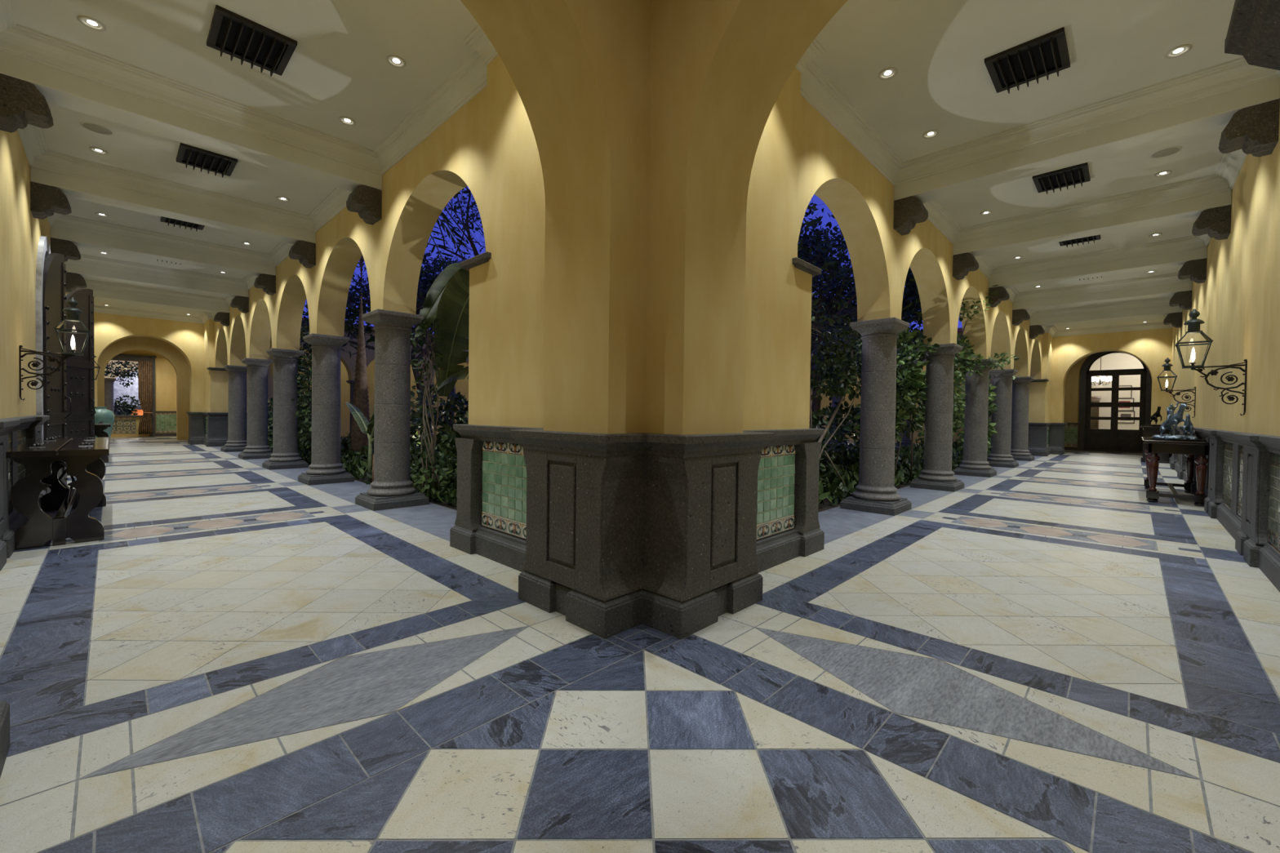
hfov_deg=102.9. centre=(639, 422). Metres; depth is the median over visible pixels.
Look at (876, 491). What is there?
stone column
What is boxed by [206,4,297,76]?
ceiling vent
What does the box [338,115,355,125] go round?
recessed light
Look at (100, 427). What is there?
console table
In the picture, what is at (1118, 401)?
print
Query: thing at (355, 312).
tree
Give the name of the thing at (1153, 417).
bronze statue
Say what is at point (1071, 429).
wainscoting
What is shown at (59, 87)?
ceiling beam
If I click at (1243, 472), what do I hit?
wainscoting
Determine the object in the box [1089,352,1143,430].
wall
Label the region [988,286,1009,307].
stone corbel
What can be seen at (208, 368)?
slab
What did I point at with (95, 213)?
recessed light
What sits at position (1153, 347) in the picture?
wall
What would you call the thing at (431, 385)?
stone column
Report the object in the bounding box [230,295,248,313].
stone corbel
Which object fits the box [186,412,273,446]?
stone pedestal
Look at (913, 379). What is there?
leafy shrub
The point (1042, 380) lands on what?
slab
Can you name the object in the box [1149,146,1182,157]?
ceiling speaker
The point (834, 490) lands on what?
undergrowth
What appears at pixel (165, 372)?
wall
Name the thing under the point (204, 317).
crown molding
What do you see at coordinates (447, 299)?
banana plant
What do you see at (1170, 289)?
ceiling beam
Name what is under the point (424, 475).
plant
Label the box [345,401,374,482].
banana plant
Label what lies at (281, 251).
crown molding
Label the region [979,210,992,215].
recessed light
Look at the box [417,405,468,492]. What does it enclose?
shrub
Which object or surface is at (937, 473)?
stone column
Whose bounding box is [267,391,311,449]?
shrub
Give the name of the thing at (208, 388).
wall
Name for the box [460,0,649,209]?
wall
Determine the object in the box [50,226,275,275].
ceiling beam
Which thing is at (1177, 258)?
ceiling beam
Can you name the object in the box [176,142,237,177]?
ceiling vent
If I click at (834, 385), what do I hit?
leaning tree
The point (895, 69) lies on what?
recessed light
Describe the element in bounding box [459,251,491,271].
slab
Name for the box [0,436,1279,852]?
floor
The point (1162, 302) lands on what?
crown molding
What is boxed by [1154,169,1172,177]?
recessed light
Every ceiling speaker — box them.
[80,121,114,134]
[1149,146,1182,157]
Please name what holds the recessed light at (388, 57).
in the ceiling
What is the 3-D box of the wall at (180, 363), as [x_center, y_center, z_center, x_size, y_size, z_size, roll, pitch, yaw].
[-19.110,-1.469,19.766,0.400,4.300,3.500,2,1,44]
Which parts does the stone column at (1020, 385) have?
moulding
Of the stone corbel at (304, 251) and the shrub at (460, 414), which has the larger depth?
the shrub at (460, 414)
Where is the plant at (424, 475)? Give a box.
[409,317,457,502]
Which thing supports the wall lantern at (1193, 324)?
attached to the wall at (1237, 303)
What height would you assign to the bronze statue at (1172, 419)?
0.603 m
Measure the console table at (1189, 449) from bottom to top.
0.955 m
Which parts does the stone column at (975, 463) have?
moulding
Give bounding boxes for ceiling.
[10,0,1243,330]
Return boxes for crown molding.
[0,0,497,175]
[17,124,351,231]
[47,212,293,266]
[64,253,257,289]
[84,279,233,306]
[93,305,217,323]
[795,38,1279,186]
[922,148,1247,244]
[974,233,1211,279]
[1005,272,1191,302]
[1026,297,1171,319]
[1042,321,1173,337]
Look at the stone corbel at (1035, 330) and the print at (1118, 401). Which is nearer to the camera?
the stone corbel at (1035, 330)
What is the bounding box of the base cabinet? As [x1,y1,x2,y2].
[1140,426,1169,463]
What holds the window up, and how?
in the wall at (165, 372)
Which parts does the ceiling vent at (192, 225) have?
plate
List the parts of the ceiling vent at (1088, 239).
plate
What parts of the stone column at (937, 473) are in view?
moulding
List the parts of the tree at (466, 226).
crown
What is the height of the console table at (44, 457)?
0.904 m
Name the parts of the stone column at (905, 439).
moulding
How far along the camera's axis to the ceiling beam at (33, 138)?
7.27 m
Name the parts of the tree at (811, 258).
crown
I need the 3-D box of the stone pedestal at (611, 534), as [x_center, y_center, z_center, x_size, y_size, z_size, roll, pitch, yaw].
[-0.006,0.606,4.539,2.815,1.138,2.815,2,1,44]
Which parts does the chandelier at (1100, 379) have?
stem, lamp shade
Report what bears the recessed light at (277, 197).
in the ceiling
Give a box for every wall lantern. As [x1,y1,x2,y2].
[18,297,90,400]
[93,355,100,379]
[1156,357,1195,417]
[1174,308,1247,415]
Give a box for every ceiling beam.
[0,50,382,191]
[30,166,315,244]
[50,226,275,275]
[64,262,248,297]
[75,287,229,312]
[893,76,1279,203]
[952,190,1231,256]
[988,247,1207,288]
[1012,281,1192,311]
[1029,305,1182,326]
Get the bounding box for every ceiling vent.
[160,216,204,231]
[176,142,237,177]
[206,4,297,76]
[984,26,1070,93]
[1032,162,1090,194]
[1058,234,1100,247]
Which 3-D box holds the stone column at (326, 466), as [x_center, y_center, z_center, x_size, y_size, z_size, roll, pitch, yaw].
[-5.516,-0.238,8.970,0.700,2.540,0.700,2,1,44]
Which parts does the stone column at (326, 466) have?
moulding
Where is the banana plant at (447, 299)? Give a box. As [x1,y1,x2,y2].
[414,258,469,396]
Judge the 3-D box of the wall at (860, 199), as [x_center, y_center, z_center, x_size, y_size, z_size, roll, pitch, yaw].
[7.512,-3.212,11.300,0.420,3.660,18.520,2,1,44]
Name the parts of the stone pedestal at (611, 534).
tile panel, tile panel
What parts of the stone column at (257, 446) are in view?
moulding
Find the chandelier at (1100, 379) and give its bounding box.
[1091,357,1111,385]
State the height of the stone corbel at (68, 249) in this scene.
0.374 m
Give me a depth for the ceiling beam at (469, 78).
5.06 m
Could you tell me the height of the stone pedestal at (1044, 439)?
1.138 m
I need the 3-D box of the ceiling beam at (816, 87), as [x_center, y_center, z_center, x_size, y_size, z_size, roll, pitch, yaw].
[2.983,-3.150,4.027,3.170,0.202,4.225,2,1,44]
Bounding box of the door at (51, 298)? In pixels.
[35,235,71,493]
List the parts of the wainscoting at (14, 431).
tile panel, tile panel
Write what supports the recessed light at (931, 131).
in the ceiling
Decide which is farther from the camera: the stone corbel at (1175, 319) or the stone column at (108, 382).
the stone column at (108, 382)
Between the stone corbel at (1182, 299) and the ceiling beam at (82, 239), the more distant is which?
the stone corbel at (1182, 299)
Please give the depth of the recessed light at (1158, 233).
8.81 m
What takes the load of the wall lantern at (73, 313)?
attached to the wall at (20, 233)
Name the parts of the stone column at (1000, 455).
moulding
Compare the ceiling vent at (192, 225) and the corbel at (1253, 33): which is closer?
the corbel at (1253, 33)
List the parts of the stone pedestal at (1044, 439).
tile panel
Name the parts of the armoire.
door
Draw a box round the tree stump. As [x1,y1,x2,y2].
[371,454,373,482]
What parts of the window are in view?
tile panel, sill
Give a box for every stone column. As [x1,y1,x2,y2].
[104,377,115,413]
[220,364,247,452]
[238,358,273,459]
[262,347,308,470]
[297,333,354,484]
[344,380,355,439]
[355,308,429,511]
[422,383,434,435]
[825,392,844,443]
[840,317,911,515]
[894,395,915,447]
[910,342,964,491]
[952,358,996,477]
[986,368,1018,467]
[1010,376,1034,461]
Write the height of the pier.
5.100 m
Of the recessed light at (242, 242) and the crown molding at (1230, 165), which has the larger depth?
the recessed light at (242, 242)
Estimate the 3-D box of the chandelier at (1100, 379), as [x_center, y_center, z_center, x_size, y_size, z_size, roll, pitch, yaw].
[20.245,-2.554,22.417,0.824,1.820,0.810,2,1,44]
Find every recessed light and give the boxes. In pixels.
[77,15,106,31]
[88,146,107,154]
[94,212,109,217]
[241,241,252,245]
[276,196,289,201]
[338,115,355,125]
[386,54,405,67]
[878,66,897,79]
[922,129,938,138]
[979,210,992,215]
[1013,256,1022,259]
[1148,232,1162,236]
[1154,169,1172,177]
[1164,44,1191,58]
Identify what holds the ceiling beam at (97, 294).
attached to the ceiling
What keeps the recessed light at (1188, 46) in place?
in the ceiling
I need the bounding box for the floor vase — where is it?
[94,406,115,438]
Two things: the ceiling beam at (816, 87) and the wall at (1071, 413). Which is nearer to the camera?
the ceiling beam at (816, 87)
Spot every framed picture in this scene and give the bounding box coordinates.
[1117,410,1134,423]
[1118,385,1132,398]
[1118,398,1133,410]
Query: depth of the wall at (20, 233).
5.46 m
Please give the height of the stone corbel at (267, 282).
0.374 m
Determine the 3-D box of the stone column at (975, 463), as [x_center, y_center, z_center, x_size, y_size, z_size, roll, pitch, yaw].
[7.480,-0.113,11.351,0.700,2.540,0.700,2,1,44]
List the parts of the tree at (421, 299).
crown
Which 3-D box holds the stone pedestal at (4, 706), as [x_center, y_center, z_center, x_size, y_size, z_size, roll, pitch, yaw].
[-2.175,0.631,1.389,0.950,1.138,0.500,2,1,44]
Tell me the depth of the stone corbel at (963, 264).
8.79 m
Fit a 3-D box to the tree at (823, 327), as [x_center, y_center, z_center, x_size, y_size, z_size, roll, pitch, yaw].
[4.105,-2.207,12.512,6.383,6.679,4.734,0,1,-29]
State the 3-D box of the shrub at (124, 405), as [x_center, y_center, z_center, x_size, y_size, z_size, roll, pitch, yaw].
[-24.165,-0.375,23.775,1.280,1.851,1.225,1,1,11]
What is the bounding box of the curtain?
[137,360,152,434]
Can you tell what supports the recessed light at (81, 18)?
in the ceiling
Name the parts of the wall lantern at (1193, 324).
lantern frame, scroll arm, wall plate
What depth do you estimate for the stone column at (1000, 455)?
13.35 m
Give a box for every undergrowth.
[267,432,457,507]
[818,438,991,505]
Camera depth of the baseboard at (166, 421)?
22.78 m
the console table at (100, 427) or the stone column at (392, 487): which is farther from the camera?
the console table at (100, 427)
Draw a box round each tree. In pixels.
[301,244,462,439]
[345,193,485,443]
[427,186,482,419]
[797,195,904,400]
[797,204,857,428]
[809,317,862,493]
[810,266,923,385]
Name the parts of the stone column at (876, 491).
moulding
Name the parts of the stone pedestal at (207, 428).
tile panel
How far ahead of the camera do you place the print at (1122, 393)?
24.44 m
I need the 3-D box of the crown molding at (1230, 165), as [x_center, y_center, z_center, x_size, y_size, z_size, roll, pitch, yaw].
[5.633,-3.162,6.771,3.170,0.202,2.685,2,1,44]
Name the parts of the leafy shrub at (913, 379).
stem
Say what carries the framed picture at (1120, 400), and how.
attached to the wall at (1117, 361)
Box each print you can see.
[1118,390,1128,395]
[1118,400,1130,408]
[1120,413,1131,417]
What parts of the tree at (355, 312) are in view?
crown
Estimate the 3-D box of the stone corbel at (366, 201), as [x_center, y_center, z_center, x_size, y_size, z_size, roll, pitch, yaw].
[-3.545,-2.807,6.550,0.330,0.374,0.357,2,1,44]
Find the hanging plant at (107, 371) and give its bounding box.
[104,360,137,387]
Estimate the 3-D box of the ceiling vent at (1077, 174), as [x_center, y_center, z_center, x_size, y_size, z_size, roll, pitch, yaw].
[5.599,-3.227,6.777,0.550,0.085,0.600,2,1,44]
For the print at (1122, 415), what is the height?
0.320 m
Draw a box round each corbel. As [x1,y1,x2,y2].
[0,73,53,133]
[30,181,71,219]
[50,237,80,262]
[66,271,86,292]
[213,311,229,326]
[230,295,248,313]
[253,273,275,295]
[288,240,315,268]
[346,185,382,225]
[893,195,928,235]
[952,253,978,279]
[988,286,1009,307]
[1012,308,1030,325]
[1029,324,1044,338]
[1163,311,1182,328]
[1168,289,1192,310]
[1177,257,1207,283]
[1191,204,1231,239]
[1218,97,1279,156]
[1224,0,1279,70]
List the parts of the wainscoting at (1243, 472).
tile panel, tile panel, tile panel, tile panel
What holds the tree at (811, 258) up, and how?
on the ground
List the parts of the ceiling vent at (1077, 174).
plate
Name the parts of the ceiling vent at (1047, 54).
plate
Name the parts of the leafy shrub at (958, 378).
stem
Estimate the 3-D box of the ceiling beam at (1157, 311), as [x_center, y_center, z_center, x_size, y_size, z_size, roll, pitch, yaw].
[13.036,-3.101,14.438,3.170,0.385,0.360,2,1,44]
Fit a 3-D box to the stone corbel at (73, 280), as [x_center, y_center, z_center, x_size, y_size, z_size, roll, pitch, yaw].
[-12.062,-2.987,10.879,0.330,0.374,0.357,2,1,44]
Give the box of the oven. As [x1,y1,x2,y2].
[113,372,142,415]
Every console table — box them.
[5,436,110,550]
[94,421,111,462]
[1141,436,1209,506]
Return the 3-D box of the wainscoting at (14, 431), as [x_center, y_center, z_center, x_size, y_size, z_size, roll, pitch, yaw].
[-9.998,0.410,8.725,21.100,1.138,0.225,2,1,44]
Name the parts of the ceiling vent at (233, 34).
plate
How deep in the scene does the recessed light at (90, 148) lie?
6.38 m
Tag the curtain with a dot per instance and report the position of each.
(144, 367)
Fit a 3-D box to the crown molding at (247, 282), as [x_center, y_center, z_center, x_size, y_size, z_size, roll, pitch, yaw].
[-9.987,-3.427,10.821,2.685,0.202,3.120,2,1,44]
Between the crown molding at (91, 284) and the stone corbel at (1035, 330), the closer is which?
the crown molding at (91, 284)
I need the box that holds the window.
[111,353,156,436]
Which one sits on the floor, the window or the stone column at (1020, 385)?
the stone column at (1020, 385)
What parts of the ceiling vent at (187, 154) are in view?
plate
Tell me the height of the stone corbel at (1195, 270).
0.374 m
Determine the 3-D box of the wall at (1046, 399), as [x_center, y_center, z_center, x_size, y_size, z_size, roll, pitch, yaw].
[14.098,-1.671,19.029,2.560,3.370,2.560,2,1,44]
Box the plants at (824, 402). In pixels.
[810,327,965,447]
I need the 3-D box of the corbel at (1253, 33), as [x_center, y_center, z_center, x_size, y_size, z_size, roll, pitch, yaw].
[2.172,-1.501,1.422,0.650,0.590,0.720,2,1,44]
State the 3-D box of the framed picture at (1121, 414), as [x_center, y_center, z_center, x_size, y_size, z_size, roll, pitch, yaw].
[23.233,-0.278,24.398,0.620,0.580,0.048,2,1,44]
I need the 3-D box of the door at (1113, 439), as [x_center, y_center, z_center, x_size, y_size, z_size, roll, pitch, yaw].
[18.744,-0.935,20.133,2.120,4.180,0.320,2,1,44]
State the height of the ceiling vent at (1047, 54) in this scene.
0.085 m
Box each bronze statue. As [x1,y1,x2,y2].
[1144,406,1161,426]
[1150,402,1206,441]
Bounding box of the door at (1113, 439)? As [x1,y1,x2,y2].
[1077,351,1151,453]
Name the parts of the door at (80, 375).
pull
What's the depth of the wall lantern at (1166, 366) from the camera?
10.07 m
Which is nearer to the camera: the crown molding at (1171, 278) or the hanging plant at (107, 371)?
the crown molding at (1171, 278)
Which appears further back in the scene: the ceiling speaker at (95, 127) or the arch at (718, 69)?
the ceiling speaker at (95, 127)
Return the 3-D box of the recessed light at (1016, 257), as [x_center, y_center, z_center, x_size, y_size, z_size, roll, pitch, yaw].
[7.521,-3.291,10.154,0.164,0.020,0.164,2,1,44]
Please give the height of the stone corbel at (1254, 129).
0.374 m
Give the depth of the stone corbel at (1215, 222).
6.76 m
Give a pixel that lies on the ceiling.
(338, 66)
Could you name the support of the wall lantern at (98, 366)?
attached to the wall at (20, 233)
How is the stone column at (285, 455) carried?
on the floor
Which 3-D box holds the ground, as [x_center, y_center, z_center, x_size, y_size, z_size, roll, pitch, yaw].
[-0.261,0.966,18.824,20.720,0.001,20.720,2,1,44]
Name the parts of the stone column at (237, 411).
moulding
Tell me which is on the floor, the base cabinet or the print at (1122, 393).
the base cabinet
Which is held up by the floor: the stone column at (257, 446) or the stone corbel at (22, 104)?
the stone column at (257, 446)
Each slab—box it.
[206,367,227,371]
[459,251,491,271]
[791,257,822,277]
[1030,378,1048,382]
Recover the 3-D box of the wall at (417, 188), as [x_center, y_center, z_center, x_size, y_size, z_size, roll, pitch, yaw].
[-7.659,-3.400,11.034,18.520,3.660,0.420,2,1,44]
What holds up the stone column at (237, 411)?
on the floor
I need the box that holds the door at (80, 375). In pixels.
[66,288,96,475]
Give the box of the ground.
[340,440,959,512]
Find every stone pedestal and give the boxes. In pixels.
[0,701,9,777]
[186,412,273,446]
[449,424,824,639]
[1027,422,1066,456]
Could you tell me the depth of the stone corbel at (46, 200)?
6.54 m
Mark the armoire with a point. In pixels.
(1095, 411)
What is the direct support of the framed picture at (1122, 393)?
attached to the wall at (1117, 361)
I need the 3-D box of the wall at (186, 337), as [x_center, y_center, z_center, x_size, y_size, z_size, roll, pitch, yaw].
[-16.742,-1.483,17.235,0.620,4.470,2.950,2,1,44]
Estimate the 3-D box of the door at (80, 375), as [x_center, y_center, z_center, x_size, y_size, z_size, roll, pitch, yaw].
[-11.085,-0.937,9.758,2.300,3.770,0.929,2,1,44]
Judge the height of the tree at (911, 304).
6.890 m
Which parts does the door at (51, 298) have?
pull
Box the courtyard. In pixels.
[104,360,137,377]
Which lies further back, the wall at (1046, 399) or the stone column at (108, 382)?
the stone column at (108, 382)
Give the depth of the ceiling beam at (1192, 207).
7.58 m
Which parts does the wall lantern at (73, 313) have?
wall plate, scroll arm, lantern frame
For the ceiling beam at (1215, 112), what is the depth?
5.32 m
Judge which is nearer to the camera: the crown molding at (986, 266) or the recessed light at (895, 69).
the recessed light at (895, 69)
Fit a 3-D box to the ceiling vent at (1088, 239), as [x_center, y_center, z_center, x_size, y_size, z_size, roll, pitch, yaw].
[7.714,-3.236,8.967,0.550,0.085,0.600,2,1,44]
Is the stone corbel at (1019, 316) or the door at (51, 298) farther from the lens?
the stone corbel at (1019, 316)
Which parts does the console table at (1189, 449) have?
leg, leg, leg, leg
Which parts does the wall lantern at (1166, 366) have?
lantern frame, scroll arm, wall plate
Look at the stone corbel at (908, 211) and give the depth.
6.59 m
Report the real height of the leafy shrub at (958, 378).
4.231 m
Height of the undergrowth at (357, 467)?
0.646 m
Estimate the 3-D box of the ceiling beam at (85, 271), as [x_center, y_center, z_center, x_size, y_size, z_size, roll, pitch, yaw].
[-11.083,-3.365,11.880,0.360,0.385,3.120,2,1,44]
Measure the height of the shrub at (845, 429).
1.791 m
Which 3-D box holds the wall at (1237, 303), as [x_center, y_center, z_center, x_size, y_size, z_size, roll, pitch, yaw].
[12.744,-1.882,11.674,0.300,6.200,36.520,2,1,44]
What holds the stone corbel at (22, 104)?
attached to the wall at (20, 233)
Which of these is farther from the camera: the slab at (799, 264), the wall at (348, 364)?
the wall at (348, 364)
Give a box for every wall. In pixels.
[0,128,69,418]
[93,311,203,406]
[97,336,190,439]
[111,350,176,437]
[189,319,273,413]
[214,86,486,368]
[270,318,468,438]
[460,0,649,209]
[797,93,1043,379]
[987,332,1064,422]
[1052,328,1172,424]
[1063,354,1091,447]
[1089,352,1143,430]
[1170,111,1279,553]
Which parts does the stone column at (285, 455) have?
moulding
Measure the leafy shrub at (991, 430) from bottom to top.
2.907 m
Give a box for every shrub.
[113,395,140,415]
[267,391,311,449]
[291,322,311,465]
[409,386,468,459]
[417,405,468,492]
[808,400,860,478]
[853,326,941,473]
[915,284,1019,445]
[952,372,1020,453]
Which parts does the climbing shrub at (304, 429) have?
stem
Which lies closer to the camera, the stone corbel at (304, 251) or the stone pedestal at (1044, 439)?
the stone corbel at (304, 251)
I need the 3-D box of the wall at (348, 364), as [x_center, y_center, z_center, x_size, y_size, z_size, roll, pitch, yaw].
[-8.839,-1.748,27.585,3.900,4.940,21.620,2,1,44]
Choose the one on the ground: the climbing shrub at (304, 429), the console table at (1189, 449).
the climbing shrub at (304, 429)
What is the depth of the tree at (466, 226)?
11.96 m
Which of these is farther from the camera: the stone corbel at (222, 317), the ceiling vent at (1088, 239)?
the stone corbel at (222, 317)
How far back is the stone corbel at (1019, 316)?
13.16 m
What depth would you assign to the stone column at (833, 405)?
24.23 m
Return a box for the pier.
[468,54,812,435]
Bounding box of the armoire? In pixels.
[1090,396,1101,429]

